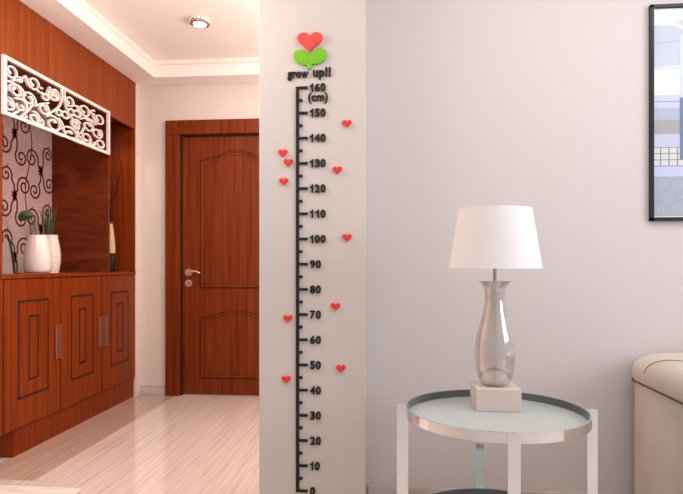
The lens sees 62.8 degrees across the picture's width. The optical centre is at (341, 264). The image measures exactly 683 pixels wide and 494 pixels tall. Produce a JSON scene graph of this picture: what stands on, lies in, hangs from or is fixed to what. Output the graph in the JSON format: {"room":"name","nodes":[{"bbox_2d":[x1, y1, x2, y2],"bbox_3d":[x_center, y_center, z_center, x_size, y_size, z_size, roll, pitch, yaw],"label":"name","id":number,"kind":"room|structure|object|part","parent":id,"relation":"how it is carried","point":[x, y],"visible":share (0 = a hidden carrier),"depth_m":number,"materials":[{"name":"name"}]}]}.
{"room":"living room","nodes":[
{"label":"living room","id":0,"kind":"room"},
{"bbox_2d":[0,395,173,480],"bbox_3d":[-1.551,1.029,3.566,0.330,0.002,1.764,0,0,5],"label":"floor","id":1,"kind":"structure","parent":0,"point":[32,464],"depth_m":3.26,"materials":[{"name":"wood"}]},
{"bbox_2d":[0,394,258,493],"bbox_3d":[0.518,1.080,1.008,5.950,0.100,6.900,0,0,5],"label":"floor","id":2,"kind":"structure","parent":0,"point":[188,443],"depth_m":3.00,"materials":[{"name":"wood"}]},
{"bbox_2d":[0,485,80,493],"bbox_3d":[-1.738,1.028,2.294,1.026,0.004,0.657,0,0,5],"label":"rug","id":3,"kind":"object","parent":2,"relation":"on","point":[4,489],"depth_m":2.55,"materials":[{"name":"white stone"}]},
{"bbox_2d":[0,0,135,457],"bbox_3d":[-1.887,-0.198,3.644,0.451,2.456,1.522,0,0,5],"label":"tall cabinet","id":4,"kind":"object","parent":2,"relation":"on","point":[67,337],"visible":0.94,"depth_m":3.64,"materials":[{"name":"brown wood"}]},
{"bbox_3d":[-1.958,-0.273,2.898,0.420,2.305,0.023,0,0,5],"label":"panel","id":5,"kind":"part","parent":4,"relation":"part of","materials":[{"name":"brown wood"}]},
{"bbox_3d":[-2.123,-0.559,3.464,0.013,1.221,1.080,0,0,5],"label":"panel","id":6,"kind":"part","parent":4,"relation":"part of","materials":[{"name":"paper"}]},
{"bbox_3d":[-1.735,0.477,3.145,0.023,0.800,0.492,0,0,5],"label":"door","id":7,"kind":"part","parent":4,"relation":"part of","materials":[{"name":"brown wood"}]},
{"bbox_3d":[-1.698,0.460,3.357,0.014,0.204,0.054,0,0,5],"label":"handle","id":8,"kind":"part","parent":4,"relation":"part of","materials":[{"name":"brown metal"}]},
{"bbox_2d":[0,272,135,278],"bbox_3d":[-1.888,0.062,3.644,0.424,0.022,1.520,0,0,5],"label":"countertop","id":9,"kind":"structure","parent":4,"relation":"on","point":[61,274],"depth_m":3.37,"materials":[{"name":"brown wood"}]},
{"bbox_2d":[2,236,15,273],"bbox_3d":[-1.938,-0.058,3.247,0.102,0.217,0.013,0,0,5],"label":"sculptural vase","id":10,"kind":"object","parent":9,"relation":"on","point":[8,264],"visible":0.94,"depth_m":3.24,"materials":[{"name":"beige ceramic"}]},
{"bbox_2d":[23,235,51,272],"bbox_3d":[-1.901,-0.068,3.505,0.159,0.237,0.159,0,0,5],"label":"vase","id":11,"kind":"object","parent":9,"relation":"on","point":[37,258],"visible":0.95,"depth_m":3.45,"materials":[{"name":"beige ceramic"}]},
{"bbox_2d":[18,210,36,234],"bbox_3d":[-1.968,-0.226,3.511,0.122,0.235,0.060,0,0,5],"label":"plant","id":12,"kind":"object","parent":11,"relation":"in","point":[23,215],"visible":0.93,"depth_m":3.49,"materials":[{"name":"green plant"}]},
{"bbox_2d":[47,235,60,272],"bbox_3d":[-1.956,-0.075,3.751,0.143,0.252,0.143,0,0,5],"label":"vase","id":13,"kind":"object","parent":9,"relation":"on","point":[53,239],"visible":0.47,"depth_m":3.72,"materials":[{"name":"beige ceramic"}]},
{"bbox_2d":[38,204,56,234],"bbox_3d":[-1.960,-0.289,3.755,0.120,0.238,0.115,0,0,5],"label":"grass tuft","id":14,"kind":"object","parent":13,"relation":"in","point":[48,230],"visible":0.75,"depth_m":3.74,"materials":[{"name":"green plant"}]},
{"bbox_2d":[110,224,115,271],"bbox_3d":[-1.734,-0.137,4.203,0.074,0.375,0.074,0,0,25],"label":"vase","id":15,"kind":"object","parent":9,"relation":"on","point":[112,238],"visible":0.52,"depth_m":4.18,"materials":[{"name":"black ceramic"}]},
{"bbox_2d":[110,129,124,223],"bbox_3d":[-1.686,-0.648,4.192,0.127,0.742,0.036,0,0,0],"label":"bunch","id":16,"kind":"object","parent":15,"relation":"in","point":[119,150],"visible":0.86,"depth_m":4.19,"materials":[{"name":"brown plant"}]},
{"bbox_3d":[-1.691,0.477,3.640,0.023,0.800,0.487,0,0,5],"label":"door","id":17,"kind":"part","parent":4,"relation":"part of","materials":[{"name":"brown wood"}]},
{"bbox_3d":[-1.654,0.460,3.850,0.014,0.204,0.054,0,0,5],"label":"handle","id":18,"kind":"part","parent":4,"relation":"part of","materials":[{"name":"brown metal"}]},
{"bbox_3d":[-1.648,0.460,3.914,0.014,0.204,0.042,0,0,5],"label":"handle","id":19,"kind":"part","parent":4,"relation":"part of","materials":[{"name":"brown metal"}]},
{"bbox_3d":[-1.646,0.477,4.135,0.023,0.800,0.491,0,0,5],"label":"door","id":20,"kind":"part","parent":4,"relation":"part of","materials":[{"name":"brown wood"}]},
{"bbox_3d":[-1.823,-0.687,4.391,0.420,1.476,0.022,0,0,5],"label":"panel","id":21,"kind":"part","parent":4,"relation":"part of","materials":[{"name":"brown wood"}]},
{"bbox_2d":[397,389,597,493],"bbox_3d":[0.479,0.738,1.749,0.547,0.585,0.537,0,0,41],"label":"side table","id":22,"kind":"object","parent":2,"relation":"on","point":[541,419],"visible":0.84,"depth_m":1.73,"materials":[{"name":"silver metal"}]},
{"bbox_3d":[0.196,0.738,1.797,0.037,0.585,0.010,0,0,5],"label":"leg","id":23,"kind":"part","parent":22,"relation":"part of","materials":[{"name":"silver metal"}]},
{"bbox_3d":[0.497,0.738,2.018,0.031,0.585,0.012,0,0,5],"label":"leg","id":24,"kind":"part","parent":22,"relation":"part of","materials":[{"name":"silver metal"}]},
{"bbox_2d":[449,205,542,411],"bbox_3d":[0.510,0.142,1.865,0.301,0.656,0.301,0,0,5],"label":"table lamp","id":25,"kind":"object","parent":22,"relation":"on","point":[495,237],"visible":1,"depth_m":1.79,"materials":[{"name":"beige fabric"}]},
{"bbox_2d":[474,280,515,386],"bbox_3d":[0.510,0.226,1.865,0.132,0.346,0.132,0,0,5],"label":"lamp base","id":26,"kind":"object","parent":25,"relation":"on","point":[495,353],"depth_m":1.82,"materials":[{"name":"clear glass"}]},
{"bbox_3d":[0.510,-0.087,1.865,0.301,0.197,0.301,0,0,5],"label":"lamp shade","id":27,"kind":"part","parent":25,"relation":"part of","materials":[{"name":"white fabric"}]},
{"bbox_3d":[0.479,0.472,1.749,0.543,0.004,0.511,0,0,5],"label":"glass","id":28,"kind":"part","parent":22,"relation":"part of","materials":[{"name":"white glass"}]},
{"bbox_3d":[0.456,0.738,1.481,0.033,0.585,0.012,0,0,5],"label":"leg","id":29,"kind":"part","parent":22,"relation":"part of","materials":[{"name":"silver metal"}]},
{"bbox_3d":[0.773,0.738,1.728,0.032,0.585,0.010,0,0,5],"label":"leg","id":30,"kind":"part","parent":22,"relation":"part of","materials":[{"name":"silver metal"}]},
{"bbox_2d":[632,353,682,493],"bbox_3d":[1.930,0.630,1.703,1.662,0.800,0.938,0,0,5],"label":"sofa","id":31,"kind":"object","parent":2,"relation":"on","point":[657,378],"visible":1,"depth_m":2.02,"materials":[{"name":"beige leather"}]},
{"bbox_2d":[133,83,139,395],"bbox_3d":[-1.834,-0.200,4.441,0.450,2.460,0.072,0,0,5],"label":"wall","id":32,"kind":"structure","parent":0,"point":[137,130],"depth_m":4.42,"materials":[{"name":"beige paint"}]},
{"bbox_2d":[20,0,258,85],"bbox_3d":[-0.484,-1.488,2.701,3.450,0.123,3.294,0,0,5],"label":"ceiling","id":33,"kind":"structure","parent":0,"point":[78,19],"depth_m":3.96,"materials":[{"name":"white paint"}]},
{"bbox_2d":[86,0,258,59],"bbox_3d":[-0.371,-1.590,3.397,3.750,0.080,2.300,0,0,5],"label":"ceiling","id":34,"kind":"structure","parent":0,"point":[162,29],"depth_m":3.64,"materials":[{"name":"white paint"}]},
{"bbox_2d":[189,15,210,28],"bbox_3d":[-0.895,-1.532,3.543,0.136,0.035,0.136,0,0,5],"label":"recessed light","id":35,"kind":"object","parent":34,"relation":"in","point":[197,21],"visible":1,"depth_m":3.51,"materials":[{"name":"silver metal"}]},
{"bbox_2d":[193,22,206,27],"bbox_3d":[-0.895,-1.519,3.543,0.082,0.008,0.082,0,0,5],"label":"diffuser","id":36,"kind":"object","parent":35,"relation":"attached to","point":[195,24],"depth_m":3.54,"materials":[{"name":"white plastic"}]},
{"bbox_2d":[140,82,258,384],"bbox_3d":[-0.231,-0.420,4.402,3.650,2.900,0.140,0,0,5],"label":"wall","id":37,"kind":"structure","parent":0,"point":[159,104],"depth_m":4.44,"materials":[{"name":"beige paint"}]},
{"bbox_2d":[139,385,164,394],"bbox_3d":[-1.500,0.991,4.441,0.215,0.078,0.012,0,0,5],"label":"baseboard","id":38,"kind":"structure","parent":37,"relation":"attached to","point":[143,389],"depth_m":4.43,"materials":[{"name":"wood"}]},
{"bbox_2d":[165,118,258,395],"bbox_3d":[-0.827,-0.054,4.418,1.118,2.168,0.137,0,0,5],"label":"door","id":39,"kind":"structure","parent":37,"relation":"in","point":[212,165],"depth_m":4.41,"materials":[{"name":"brown wood"}]},
{"bbox_3d":[-1.174,0.059,4.409,0.137,0.060,0.057,0,0,5],"label":"handle","id":40,"kind":"part","parent":39,"relation":"part of","materials":[{"name":"silver metal"}]},
{"bbox_3d":[-0.828,0.628,4.406,0.590,0.538,0.014,0,0,5],"label":"panel moulding","id":41,"kind":"part","parent":39,"relation":"part of","materials":[{"name":"brown wood"}]},
{"bbox_3d":[-0.828,-0.361,4.406,0.590,1.092,0.014,0,0,5],"label":"panel moulding","id":42,"kind":"part","parent":39,"relation":"part of","materials":[{"name":"brown wood"}]},
{"bbox_2d":[259,0,366,493],"bbox_3d":[-0.104,-0.420,2.409,0.427,2.900,0.340,0,0,5],"label":"wall pillar","id":43,"kind":"structure","parent":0,"point":[341,454],"depth_m":2.24,"materials":[{"name":"grey paint"}]},
{"bbox_2d":[278,149,287,156],"bbox_3d":[-0.235,-0.447,2.246,0.038,0.032,0.009,0,0,5],"label":"sticker","id":44,"kind":"object","parent":43,"relation":"attached to","point":[283,153],"visible":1,"depth_m":2.24,"materials":[{"name":"red plastic"}]},
{"bbox_2d":[279,178,288,184],"bbox_3d":[-0.231,-0.333,2.245,0.038,0.032,0.009,0,0,5],"label":"sticker","id":45,"kind":"object","parent":43,"relation":"attached to","point":[284,181],"visible":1,"depth_m":2.24,"materials":[{"name":"red plastic"}]},
{"bbox_2d":[282,376,290,383],"bbox_3d":[-0.221,0.461,2.244,0.038,0.032,0.009,0,0,5],"label":"sticker","id":46,"kind":"object","parent":43,"relation":"attached to","point":[285,379],"visible":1,"depth_m":2.24,"materials":[{"name":"red plastic"}]},
{"bbox_2d":[283,315,292,321],"bbox_3d":[-0.215,0.216,2.244,0.038,0.032,0.009,0,0,5],"label":"sticker","id":47,"kind":"object","parent":43,"relation":"attached to","point":[287,318],"visible":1,"depth_m":2.24,"materials":[{"name":"red plastic"}]},
{"bbox_2d":[284,159,292,166],"bbox_3d":[-0.213,-0.409,2.244,0.038,0.032,0.009,0,0,5],"label":"sticker","id":48,"kind":"object","parent":43,"relation":"attached to","point":[289,162],"visible":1,"depth_m":2.24,"materials":[{"name":"red plastic"}]},
{"bbox_2d":[287,67,330,80],"bbox_3d":[-0.129,-0.763,2.237,0.175,0.051,0.006,0,0,5],"label":"lettering","id":49,"kind":"object","parent":43,"relation":"attached to","point":[305,74],"depth_m":2.23,"materials":[{"name":"black plastic"}]},
{"bbox_2d":[293,32,326,68],"bbox_3d":[-0.125,-0.855,2.232,0.137,0.146,0.016,0,0,5],"label":"sticker","id":50,"kind":"object","parent":43,"relation":"attached to","point":[318,56],"visible":1,"depth_m":2.23,"materials":[{"name":"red plastic"}]},
{"bbox_2d":[296,83,327,493],"bbox_3d":[-0.118,0.098,2.236,0.129,1.645,0.008,0,0,5],"label":"ruler","id":51,"kind":"object","parent":43,"relation":"attached to","point":[298,100],"visible":1,"depth_m":2.24,"materials":[{"name":"black plastic"}]},
{"bbox_2d":[331,303,339,310],"bbox_3d":[-0.024,0.167,2.227,0.038,0.032,0.009,0,0,5],"label":"sticker","id":52,"kind":"object","parent":43,"relation":"attached to","point":[334,306],"visible":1,"depth_m":2.22,"materials":[{"name":"red plastic"}]},
{"bbox_2d":[333,166,341,174],"bbox_3d":[-0.016,-0.376,2.226,0.038,0.032,0.009,0,0,5],"label":"sticker","id":53,"kind":"object","parent":43,"relation":"attached to","point":[335,169],"visible":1,"depth_m":2.22,"materials":[{"name":"red plastic"}]},
{"bbox_2d":[336,365,345,371],"bbox_3d":[-0.002,0.413,2.225,0.038,0.032,0.009,0,0,5],"label":"sticker","id":54,"kind":"object","parent":43,"relation":"attached to","point":[340,368],"visible":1,"depth_m":2.22,"materials":[{"name":"red plastic"}]},
{"bbox_2d":[342,120,351,126],"bbox_3d":[0.021,-0.560,2.223,0.038,0.032,0.009,0,0,5],"label":"sticker","id":55,"kind":"object","parent":43,"relation":"attached to","point":[345,123],"visible":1,"depth_m":2.22,"materials":[{"name":"red plastic"}]},
{"bbox_2d":[342,234,351,240],"bbox_3d":[0.021,-0.107,2.223,0.038,0.032,0.009,0,0,5],"label":"sticker","id":56,"kind":"object","parent":43,"relation":"attached to","point":[346,237],"visible":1,"depth_m":2.22,"materials":[{"name":"red plastic"}]},
{"bbox_2d":[367,0,682,493],"bbox_3d":[1.853,-0.420,2.273,3.517,2.900,0.140,0,0,5],"label":"wall","id":57,"kind":"structure","parent":0,"point":[541,105],"depth_m":2.30,"materials":[{"name":"grey paint"}]},
{"bbox_2d":[368,485,609,493],"bbox_3d":[1.855,0.978,2.195,3.500,0.104,0.014,0,0,5],"label":"baseboard","id":58,"kind":"structure","parent":57,"relation":"attached to","point":[372,489],"depth_m":2.33,"materials":[{"name":"stone"}]},
{"bbox_2d":[649,3,682,220],"bbox_3d":[1.521,-0.610,2.223,0.570,0.867,0.018,0,0,5],"label":"framed picture","id":59,"kind":"object","parent":57,"relation":"attached to","point":[665,20],"visible":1,"depth_m":2.24,"materials":[{"name":"black"}]}
]}

